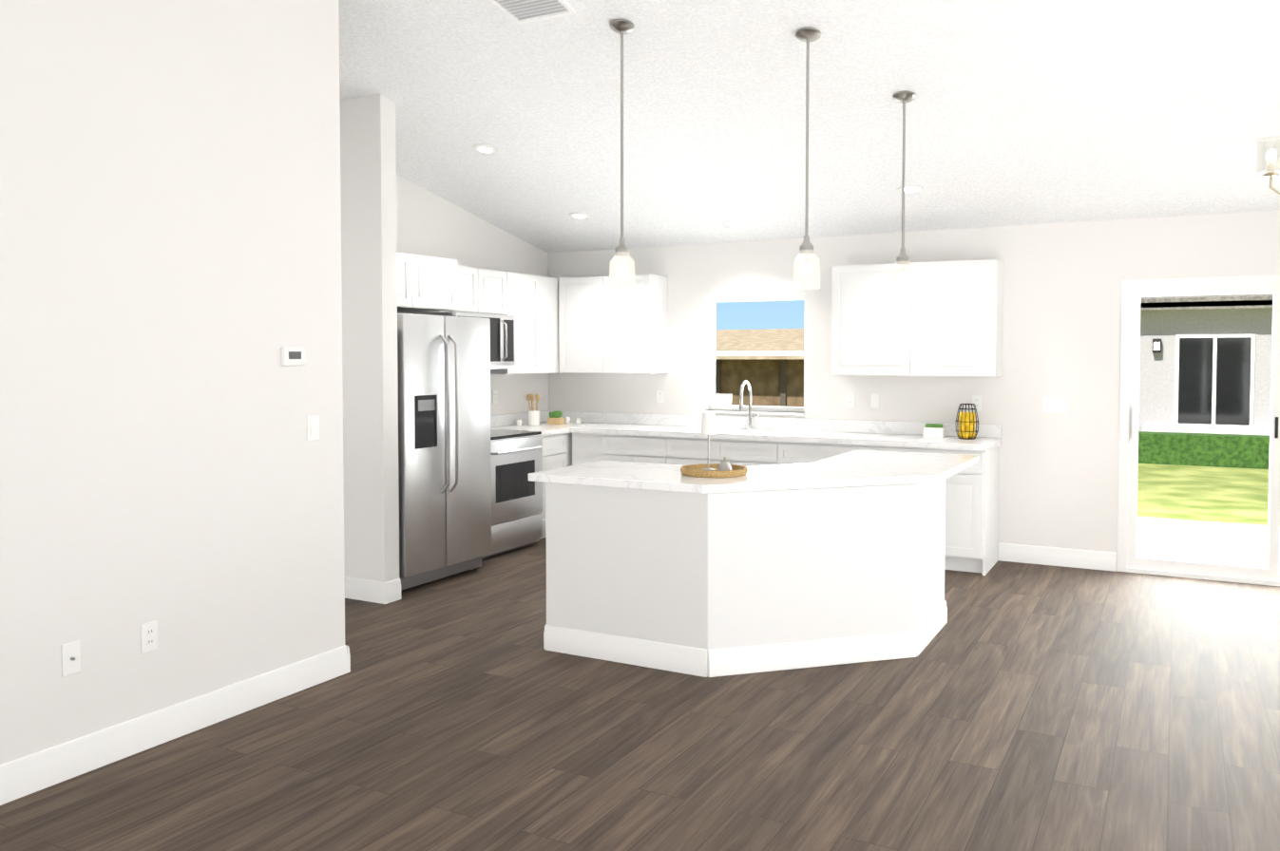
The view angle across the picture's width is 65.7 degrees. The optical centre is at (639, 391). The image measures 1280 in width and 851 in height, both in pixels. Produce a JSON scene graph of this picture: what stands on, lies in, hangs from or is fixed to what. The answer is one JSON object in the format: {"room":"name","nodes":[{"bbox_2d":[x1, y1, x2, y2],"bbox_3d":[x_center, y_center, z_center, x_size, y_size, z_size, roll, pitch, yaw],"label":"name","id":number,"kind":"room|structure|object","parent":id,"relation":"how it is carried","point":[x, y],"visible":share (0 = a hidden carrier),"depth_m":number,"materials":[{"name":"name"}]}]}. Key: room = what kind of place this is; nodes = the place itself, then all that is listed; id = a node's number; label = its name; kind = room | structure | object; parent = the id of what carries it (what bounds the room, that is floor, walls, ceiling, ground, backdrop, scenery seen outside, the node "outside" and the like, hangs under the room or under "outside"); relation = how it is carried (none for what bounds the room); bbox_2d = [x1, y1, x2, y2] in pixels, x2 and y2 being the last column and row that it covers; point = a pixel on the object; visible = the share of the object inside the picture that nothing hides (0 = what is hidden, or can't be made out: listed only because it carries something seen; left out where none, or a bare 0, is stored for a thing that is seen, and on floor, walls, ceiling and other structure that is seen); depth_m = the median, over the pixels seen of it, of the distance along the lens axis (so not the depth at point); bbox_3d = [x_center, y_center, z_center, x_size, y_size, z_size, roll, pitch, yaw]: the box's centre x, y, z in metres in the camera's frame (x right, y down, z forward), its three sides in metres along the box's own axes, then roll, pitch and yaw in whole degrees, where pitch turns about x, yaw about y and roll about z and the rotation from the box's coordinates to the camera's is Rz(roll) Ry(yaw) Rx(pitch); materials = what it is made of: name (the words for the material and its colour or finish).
{"room":"kitchen","nodes":[
{"label":"kitchen","id":0,"kind":"room"},
{"bbox_2d":[0,0,344,764],"bbox_3d":[-2.569,-0.237,2.735,0.140,3.322,4.580,1,2,28],"label":"wall","id":1,"kind":"structure","parent":0,"point":[169,236],"depth_m":3.89,"materials":[{"name":"white paint"}]},
{"bbox_2d":[60,640,80,677],"bbox_3d":[-2.047,0.966,3.575,0.018,0.116,0.070,1,2,28],"label":"outlet","id":2,"kind":"object","parent":1,"relation":"attached to","point":[71,659],"visible":1,"depth_m":3.57,"materials":[{"name":"white plastic"}]},
{"bbox_2d":[140,620,157,654],"bbox_3d":[-1.903,0.956,3.850,0.009,0.116,0.070,1,2,28],"label":"outlet","id":3,"kind":"object","parent":1,"relation":"attached to","point":[149,636],"visible":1,"depth_m":3.85,"materials":[{"name":"white plastic"}]},
{"bbox_2d":[0,645,350,805],"bbox_3d":[-2.475,1.356,2.823,0.036,0.132,4.466,1,2,28],"label":"baseboard","id":4,"kind":"structure","parent":1,"relation":"attached to","point":[38,771],"depth_m":3.88,"materials":[{"name":"white wood"}]},
{"bbox_2d":[281,346,305,365],"bbox_3d":[-1.554,-0.155,4.441,0.025,0.084,0.120,1,2,28],"label":"thermostat","id":5,"kind":"object","parent":1,"relation":"attached to","point":[293,355],"visible":0.98,"depth_m":4.43,"materials":[{"name":"white plastic"}]},
{"bbox_2d":[306,415,319,441],"bbox_3d":[-1.503,0.171,4.561,0.010,0.116,0.070,1,2,28],"label":"light switch","id":6,"kind":"object","parent":1,"relation":"attached to","point":[313,428],"visible":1,"depth_m":4.56,"materials":[{"name":"white plastic"}]},
{"bbox_2d":[339,94,399,582],"bbox_3d":[-2.990,-0.291,6.893,3.300,3.140,0.130,1,2,28],"label":"wall","id":7,"kind":"structure","parent":0,"point":[368,204],"depth_m":6.12,"materials":[{"name":"white paint"}]},
{"bbox_2d":[343,400,344,418],"bbox_3d":[-1.881,0.112,6.225,0.070,0.116,0.010,1,2,28],"label":"light switch","id":8,"kind":"object","parent":7,"relation":"attached to","point":[343,409],"visible":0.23,"depth_m":6.21,"materials":[{"name":"white plastic"}]},
{"bbox_2d":[344,576,391,604],"bbox_3d":[-3.018,1.214,6.877,3.316,0.132,0.016,1,2,28],"label":"baseboard","id":9,"kind":"structure","parent":7,"relation":"attached to","point":[359,589],"depth_m":6.15,"materials":[{"name":"white wood"}]},
{"bbox_2d":[396,174,548,415],"bbox_3d":[-1.643,-0.327,7.953,0.140,3.136,3.240,1,2,28],"label":"wall","id":10,"kind":"structure","parent":0,"point":[429,223],"depth_m":8.24,"materials":[{"name":"white paint"}]},
{"bbox_2d":[396,251,422,312],"bbox_3d":[-1.907,-0.746,6.671,0.600,0.365,0.536,1,2,28],"label":"upper cabinet","id":11,"kind":"object","parent":10,"relation":"attached to","point":[410,283],"depth_m":6.70,"materials":[{"name":"white wood"}]},
{"bbox_2d":[403,255,464,313],"bbox_3d":[-1.692,-0.760,7.067,0.600,0.365,0.594,1,2,28],"label":"upper cabinet","id":12,"kind":"object","parent":10,"relation":"attached to","point":[431,284],"depth_m":7.00,"materials":[{"name":"white wood"}]},
{"bbox_2d":[464,266,483,313],"bbox_3d":[-1.507,-0.782,7.682,0.340,0.365,0.494,1,2,28],"label":"upper cabinet","id":13,"kind":"object","parent":10,"relation":"attached to","point":[473,277],"depth_m":7.72,"materials":[{"name":"white wood"}]},
{"bbox_2d":[492,390,497,403],"bbox_3d":[-1.248,0.051,8.538,0.009,0.116,0.070,1,2,28],"label":"electrical outlet","id":14,"kind":"object","parent":10,"relation":"attached to","point":[494,396],"visible":1,"depth_m":8.53,"materials":[{"name":"white plastic"}]},
{"bbox_2d":[483,268,510,315],"bbox_3d":[-1.340,-0.792,7.991,0.340,0.365,0.436,1,2,28],"label":"upper cabinet","id":15,"kind":"object","parent":10,"relation":"attached to","point":[496,283],"depth_m":7.98,"materials":[{"name":"white wood"}]},
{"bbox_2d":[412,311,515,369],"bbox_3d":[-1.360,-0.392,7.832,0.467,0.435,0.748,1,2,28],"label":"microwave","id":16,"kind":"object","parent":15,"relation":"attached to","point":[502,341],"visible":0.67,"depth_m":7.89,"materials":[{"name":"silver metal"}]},
{"bbox_2d":[490,272,540,374],"bbox_3d":[-1.124,-0.569,8.398,0.340,0.840,0.469,1,2,28],"label":"upper cabinet","id":17,"kind":"object","parent":10,"relation":"attached to","point":[525,289],"depth_m":8.35,"materials":[{"name":"white wood"}]},
{"bbox_2d":[490,410,547,425],"bbox_3d":[-1.111,0.247,8.784,0.021,0.098,1.106,1,2,28],"label":"backsplash","id":18,"kind":"structure","parent":10,"relation":"attached to","point":[502,419],"depth_m":8.72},
{"bbox_2d":[540,276,559,373],"bbox_3d":[-0.874,-0.585,8.860,0.340,0.840,0.695,1,2,28],"label":"upper cabinet","id":19,"kind":"object","parent":10,"relation":"attached to","point":[549,286],"depth_m":8.70,"materials":[{"name":"white wood"}]},
{"bbox_2d":[0,537,1279,850],"bbox_3d":[-0.860,1.431,4.291,9.980,0.120,9.240,1,2,28],"label":"floor","id":20,"kind":"structure","parent":0,"point":[1022,707],"depth_m":3.88,"materials":[{"name":"brown wood"}]},
{"bbox_2d":[397,313,491,591],"bbox_3d":[-1.610,0.387,6.817,0.921,1.790,0.900,1,2,28],"label":"fridge","id":21,"kind":"object","parent":20,"relation":"on","point":[444,442],"visible":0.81,"depth_m":6.55,"materials":[{"name":"silver metal"}]},
{"bbox_2d":[482,429,543,558],"bbox_3d":[-1.226,0.698,7.797,0.716,1.100,0.754,1,2,28],"label":"range","id":22,"kind":"object","parent":20,"relation":"on","point":[516,457],"visible":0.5,"depth_m":7.66,"materials":[{"name":"silver metal"}]},
{"bbox_2d":[539,433,570,538],"bbox_3d":[-1.003,0.790,8.375,0.619,0.874,0.458,1,2,28],"label":"base cabinet","id":23,"kind":"object","parent":20,"relation":"on","point":[557,446],"depth_m":8.26,"materials":[{"name":"white wood"}]},
{"bbox_2d":[490,421,606,437],"bbox_3d":[-0.842,0.322,8.640,0.634,0.040,1.106,1,2,28],"label":"countertop","id":24,"kind":"structure","parent":23,"relation":"on","point":[546,429],"depth_m":8.48,"materials":[{"name":"white stone"}]},
{"bbox_2d":[516,420,522,426],"bbox_3d":[-1.045,0.275,8.595,0.052,0.055,0.051,1,2,28],"label":"canister","id":25,"kind":"object","parent":24,"relation":"on","point":[519,422],"depth_m":8.57,"materials":[{"name":"white ceramic"}]},
{"bbox_2d":[526,394,540,425],"bbox_3d":[-0.927,0.162,8.675,0.132,0.277,0.110,1,2,28],"label":"utensil crock","id":26,"kind":"object","parent":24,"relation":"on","point":[533,417],"visible":1,"depth_m":8.64,"materials":[{"name":"white ceramic"}]},
{"bbox_2d":[547,410,564,424],"bbox_3d":[-0.753,0.235,8.843,0.124,0.120,0.102,1,2,28],"label":"planter box","id":27,"kind":"object","parent":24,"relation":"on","point":[555,418],"visible":1,"depth_m":8.81,"materials":[{"name":"brown wood"}]},
{"bbox_2d":[564,417,570,423],"bbox_3d":[-0.657,0.261,8.954,0.052,0.060,0.051,1,2,28],"label":"canister","id":28,"kind":"object","parent":24,"relation":"on","point":[566,421],"depth_m":8.93,"materials":[{"name":"white ceramic"}]},
{"bbox_2d":[575,418,581,423],"bbox_3d":[-0.554,0.266,8.955,0.052,0.050,0.051,1,2,28],"label":"canister","id":29,"kind":"object","parent":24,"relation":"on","point":[578,420],"depth_m":8.93,"materials":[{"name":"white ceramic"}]},
{"bbox_2d":[570,433,572,465],"bbox_3d":[-0.753,0.774,8.836,0.619,0.874,0.705,1,2,28],"label":"base cabinet","id":30,"kind":"object","parent":20,"relation":"on","point":[570,433],"depth_m":8.52,"materials":[{"name":"white wood"}]},
{"bbox_2d":[570,431,608,465],"bbox_3d":[-0.281,0.781,8.631,0.367,0.874,0.619,1,2,28],"label":"base cabinet","id":31,"kind":"object","parent":20,"relation":"on","point":[585,448],"depth_m":8.37,"materials":[{"name":"white wood"}]},
{"bbox_2d":[608,435,672,464],"bbox_3d":[0.119,0.789,8.414,0.657,0.874,0.619,1,2,28],"label":"base cabinet","id":32,"kind":"object","parent":20,"relation":"on","point":[637,448],"depth_m":8.12,"materials":[{"name":"white wood"}]},
{"bbox_2d":[672,439,725,465],"bbox_3d":[0.567,0.797,8.172,0.589,0.874,0.619,1,2,28],"label":"base cabinet","id":33,"kind":"object","parent":20,"relation":"on","point":[685,451],"depth_m":7.87,"materials":[{"name":"white wood"}]},
{"bbox_2d":[535,469,963,677],"bbox_3d":[0.732,0.889,5.585,1.742,0.874,1.996,1,2,28],"label":"kitchen island","id":34,"kind":"object","parent":20,"relation":"on","point":[837,560],"depth_m":4.87,"materials":[{"name":"white paint"}]},
{"bbox_2d":[528,450,978,507],"bbox_3d":[0.747,0.429,5.598,1.890,0.040,2.090,1,2,28],"label":"island countertop","id":35,"kind":"structure","parent":34,"relation":"on","point":[857,478],"depth_m":5.00,"materials":[{"name":"white stone"}]},
{"bbox_2d":[680,463,747,477],"bbox_3d":[0.380,0.409,5.097,0.344,0.034,0.344,1,2,28],"label":"woven tray","id":36,"kind":"object","parent":35,"relation":"on","point":[693,470],"visible":0.94,"depth_m":4.99,"materials":[{"name":"wicker"}]},
{"bbox_2d":[700,412,716,471],"bbox_3d":[0.354,0.262,5.128,0.080,0.300,0.080,1,2,28],"label":"table lamp","id":37,"kind":"object","parent":36,"relation":"on","point":[708,425],"visible":1,"depth_m":5.10,"materials":[{"name":"silver metal"}]},
{"bbox_2d":[717,457,731,471],"bbox_3d":[0.431,0.374,5.033,0.072,0.082,0.072,1,2,28],"label":"cloche","id":38,"kind":"object","parent":36,"relation":"on","point":[724,466],"visible":0.81,"depth_m":5.01,"materials":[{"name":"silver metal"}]},
{"bbox_2d":[725,431,786,466],"bbox_3d":[0.985,0.805,7.946,0.589,0.874,0.619,1,2,28],"label":"base cabinet","id":39,"kind":"object","parent":20,"relation":"on","point":[744,452],"depth_m":7.65,"materials":[{"name":"white wood"}]},
{"bbox_2d":[786,442,885,463],"bbox_3d":[1.523,0.815,7.654,0.864,0.874,0.619,1,2,28],"label":"base cabinet","id":40,"kind":"object","parent":20,"relation":"on","point":[796,452],"depth_m":7.41,"materials":[{"name":"white wood"}]},
{"bbox_2d":[885,442,1001,575],"bbox_3d":[2.165,0.827,7.307,0.825,0.874,0.619,1,2,28],"label":"base cabinet","id":41,"kind":"object","parent":20,"relation":"on","point":[972,501],"depth_m":6.93,"materials":[{"name":"white wood"}]},
{"bbox_2d":[570,423,1001,450],"bbox_3d":[1.045,0.349,7.889,3.390,0.040,0.634,1,2,28],"label":"countertop","id":42,"kind":"structure","parent":41,"relation":"on","point":[845,438],"depth_m":7.60,"materials":[{"name":"white stone"}]},
{"bbox_2d":[739,381,758,429],"bbox_3d":[0.894,0.117,8.147,0.107,0.406,0.237,1,2,28],"label":"faucet","id":43,"kind":"object","parent":42,"relation":"on","point":[750,419],"visible":1,"depth_m":8.22,"materials":[{"name":"silver metal"}]},
{"bbox_2d":[923,423,945,438],"bbox_3d":[2.196,0.294,7.397,0.140,0.103,0.090,1,2,28],"label":"planter box","id":44,"kind":"object","parent":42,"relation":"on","point":[934,430],"visible":1,"depth_m":7.37,"materials":[{"name":"white ceramic"}]},
{"bbox_2d":[955,403,978,439],"bbox_3d":[2.397,0.222,7.263,0.165,0.256,0.165,1,2,28],"label":"lantern","id":45,"kind":"object","parent":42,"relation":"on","point":[967,421],"visible":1,"depth_m":7.22,"materials":[{"name":"yellow glass"}]},
{"bbox_2d":[338,0,1279,253],"bbox_3d":[-0.826,-1.601,4.195,10.030,1.113,9.390,1,2,28],"label":"ceiling","id":46,"kind":"structure","parent":0,"point":[1022,112],"depth_m":5.67,"materials":[{"name":"white paint"}]},
{"bbox_2d":[472,144,497,154],"bbox_3d":[-1.054,-1.644,6.746,0.170,0.040,0.168,1,2,28],"label":"recessed light","id":47,"kind":"object","parent":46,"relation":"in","point":[485,149],"visible":0.98,"depth_m":6.74,"materials":[{"name":"white plastic"}]},
{"bbox_2d":[490,0,576,24],"bbox_3d":[-0.519,-1.864,4.786,0.340,0.062,0.257,1,2,28],"label":"ceiling vent","id":48,"kind":"object","parent":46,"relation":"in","point":[521,11],"visible":1,"depth_m":4.82,"materials":[{"name":"silver metal"}]},
{"bbox_2d":[569,211,590,219],"bbox_3d":[-0.490,-1.414,8.007,0.170,0.040,0.168,1,2,28],"label":"recessed light","id":49,"kind":"object","parent":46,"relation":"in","point":[579,216],"visible":0.98,"depth_m":8.00,"materials":[{"name":"white plastic"}]},
{"bbox_2d":[608,19,635,291],"bbox_3d":[-0.089,-1.163,4.932,0.136,1.320,0.136,1,2,28],"label":"pendant light","id":50,"kind":"object","parent":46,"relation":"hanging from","point":[621,27],"visible":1,"depth_m":4.92,"materials":[{"name":"silver metal"}]},
{"bbox_2d":[792,27,821,289],"bbox_3d":[0.816,-1.125,4.841,0.136,1.251,0.136,1,2,28],"label":"pendant light","id":51,"kind":"object","parent":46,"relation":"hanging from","point":[808,35],"visible":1,"depth_m":4.83,"materials":[{"name":"white glass"}]},
{"bbox_2d":[889,91,916,296],"bbox_3d":[1.434,-1.067,5.396,0.136,1.095,0.136,1,2,28],"label":"pendant light","id":52,"kind":"object","parent":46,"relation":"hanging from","point":[904,98],"visible":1,"depth_m":5.38,"materials":[{"name":"white glass"}]},
{"bbox_2d":[897,185,923,194],"bbox_3d":[1.840,-1.370,6.746,0.170,0.040,0.168,1,2,28],"label":"recessed light","id":53,"kind":"object","parent":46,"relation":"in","point":[912,189],"visible":0.79,"depth_m":6.74,"materials":[{"name":"white plastic"}]},
{"bbox_2d":[1256,135,1279,194],"bbox_3d":[3.200,-1.233,4.582,0.590,0.664,0.572,1,2,28],"label":"chandelier","id":54,"kind":"object","parent":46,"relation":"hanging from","point":[1270,170],"visible":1,"depth_m":4.72,"materials":[{"name":"clear glass"}]},
{"bbox_2d":[548,210,1279,571],"bbox_3d":[1.058,-0.036,8.321,9.070,2.530,0.160,1,2,28],"label":"wall","id":55,"kind":"structure","parent":0,"point":[1059,472],"depth_m":7.29,"materials":[{"name":"white paint"}]},
{"bbox_2d":[547,410,606,421],"bbox_3d":[-0.574,0.236,9.108,0.612,0.098,0.021,1,2,28],"label":"backsplash","id":56,"kind":"structure","parent":55,"relation":"attached to","point":[585,416],"depth_m":9.06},
{"bbox_2d":[558,273,668,373],"bbox_3d":[-0.238,-0.580,8.719,0.908,0.840,0.339,1,2,28],"label":"upper cabinet","id":57,"kind":"object","parent":55,"relation":"attached to","point":[602,329],"visible":0.9,"depth_m":8.56,"materials":[{"name":"white wood"}]},
{"bbox_2d":[656,389,664,402],"bbox_3d":[0.178,0.046,8.704,0.070,0.116,0.009,1,2,28],"label":"outlet","id":58,"kind":"object","parent":55,"relation":"attached to","point":[659,395],"visible":1,"depth_m":8.70,"materials":[{"name":"white plastic"}]},
{"bbox_2d":[712,393,732,410],"bbox_3d":[0.706,0.093,8.504,0.170,0.139,0.041,1,2,28],"label":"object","id":59,"kind":"structure","parent":55,"relation":"on","point":[721,402],"depth_m":8.49,"materials":[{"name":"white ceramic"}]},
{"bbox_2d":[703,294,804,415],"bbox_3d":[0.977,-0.307,8.338,0.900,0.990,0.170,1,2,28],"label":"kitchen window","id":60,"kind":"structure","parent":55,"relation":"in","point":[758,410],"depth_m":8.40,"materials":[{"name":"white"}]},
{"bbox_2d":[606,412,1001,439],"bbox_3d":[1.191,0.269,8.156,3.390,0.098,0.021,1,2,28],"label":"backsplash","id":61,"kind":"structure","parent":55,"relation":"attached to","point":[884,428],"depth_m":8.07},
{"bbox_2d":[845,393,854,407],"bbox_3d":[1.673,0.074,7.895,0.070,0.116,0.009,1,2,28],"label":"outlet","id":62,"kind":"object","parent":55,"relation":"attached to","point":[850,400],"visible":1,"depth_m":7.89,"materials":[{"name":"white plastic"}]},
{"bbox_2d":[870,393,879,408],"bbox_3d":[1.849,0.077,7.799,0.070,0.116,0.010,1,2,28],"label":"outlet","id":63,"kind":"object","parent":55,"relation":"attached to","point":[874,400],"visible":1,"depth_m":7.80,"materials":[{"name":"white plastic"}]},
{"bbox_2d":[831,258,1004,377],"bbox_3d":[2.078,-0.536,7.466,1.200,0.840,0.339,1,2,28],"label":"upper cabinet","id":64,"kind":"object","parent":55,"relation":"attached to","point":[946,319],"visible":0.92,"depth_m":7.28,"materials":[{"name":"white wood"}]},
{"bbox_2d":[972,395,981,411],"bbox_3d":[2.526,0.090,7.433,0.070,0.116,0.009,1,2,28],"label":"outlet","id":65,"kind":"object","parent":55,"relation":"attached to","point":[977,400],"visible":0.92,"depth_m":7.43,"materials":[{"name":"white plastic"}]},
{"bbox_2d":[1042,397,1067,413],"bbox_3d":[3.000,0.099,7.175,0.164,0.116,0.012,1,2,28],"label":"light switch","id":66,"kind":"object","parent":55,"relation":"attached to","point":[1054,405],"visible":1,"depth_m":7.17,"materials":[{"name":"white plastic"}]},
{"bbox_2d":[998,542,1116,572],"bbox_3d":[3.021,1.203,7.200,0.790,0.132,0.016,1,2,28],"label":"baseboard","id":67,"kind":"structure","parent":55,"relation":"attached to","point":[1007,552],"depth_m":7.19,"materials":[{"name":"white wood"}]},
{"bbox_2d":[1116,274,1279,586],"bbox_3d":[4.222,0.263,6.580,1.868,2.054,0.155,1,2,28],"label":"sliding glass door","id":68,"kind":"structure","parent":55,"relation":"attached to","point":[1133,293],"depth_m":6.84,"materials":[{"name":"white"}]},
{"label":"outside","id":69,"kind":"structure","parent":0,"visible":0},
{"bbox_2d":[1136,463,1269,525],"bbox_3d":[13.238,0.687,31.554,70.000,0.300,52.230,1,2,28],"label":"lawn","id":70,"kind":"structure","parent":69,"point":[1173,503],"depth_m":11.87,"materials":[{"name":"green plant"}]},
{"bbox_2d":[715,328,803,406],"bbox_3d":[-3.887,-0.074,18.692,16.700,2.120,3.700,1,2,28],"label":"neighboring house","id":71,"kind":"structure","parent":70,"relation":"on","point":[731,381],"depth_m":14.11,"materials":[{"name":"brown"}]},
{"bbox_2d":[1137,293,1273,469],"bbox_3d":[12.548,-1.176,18.026,13.600,4.370,9.750,1,2,28],"label":"house","id":72,"kind":"structure","parent":70,"relation":"on","point":[1177,436],"depth_m":15.24,"materials":[{"name":"grey paint"}]},
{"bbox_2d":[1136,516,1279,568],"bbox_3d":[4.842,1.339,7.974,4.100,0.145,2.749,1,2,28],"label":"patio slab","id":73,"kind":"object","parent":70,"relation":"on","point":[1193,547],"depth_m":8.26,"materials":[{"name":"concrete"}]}
]}

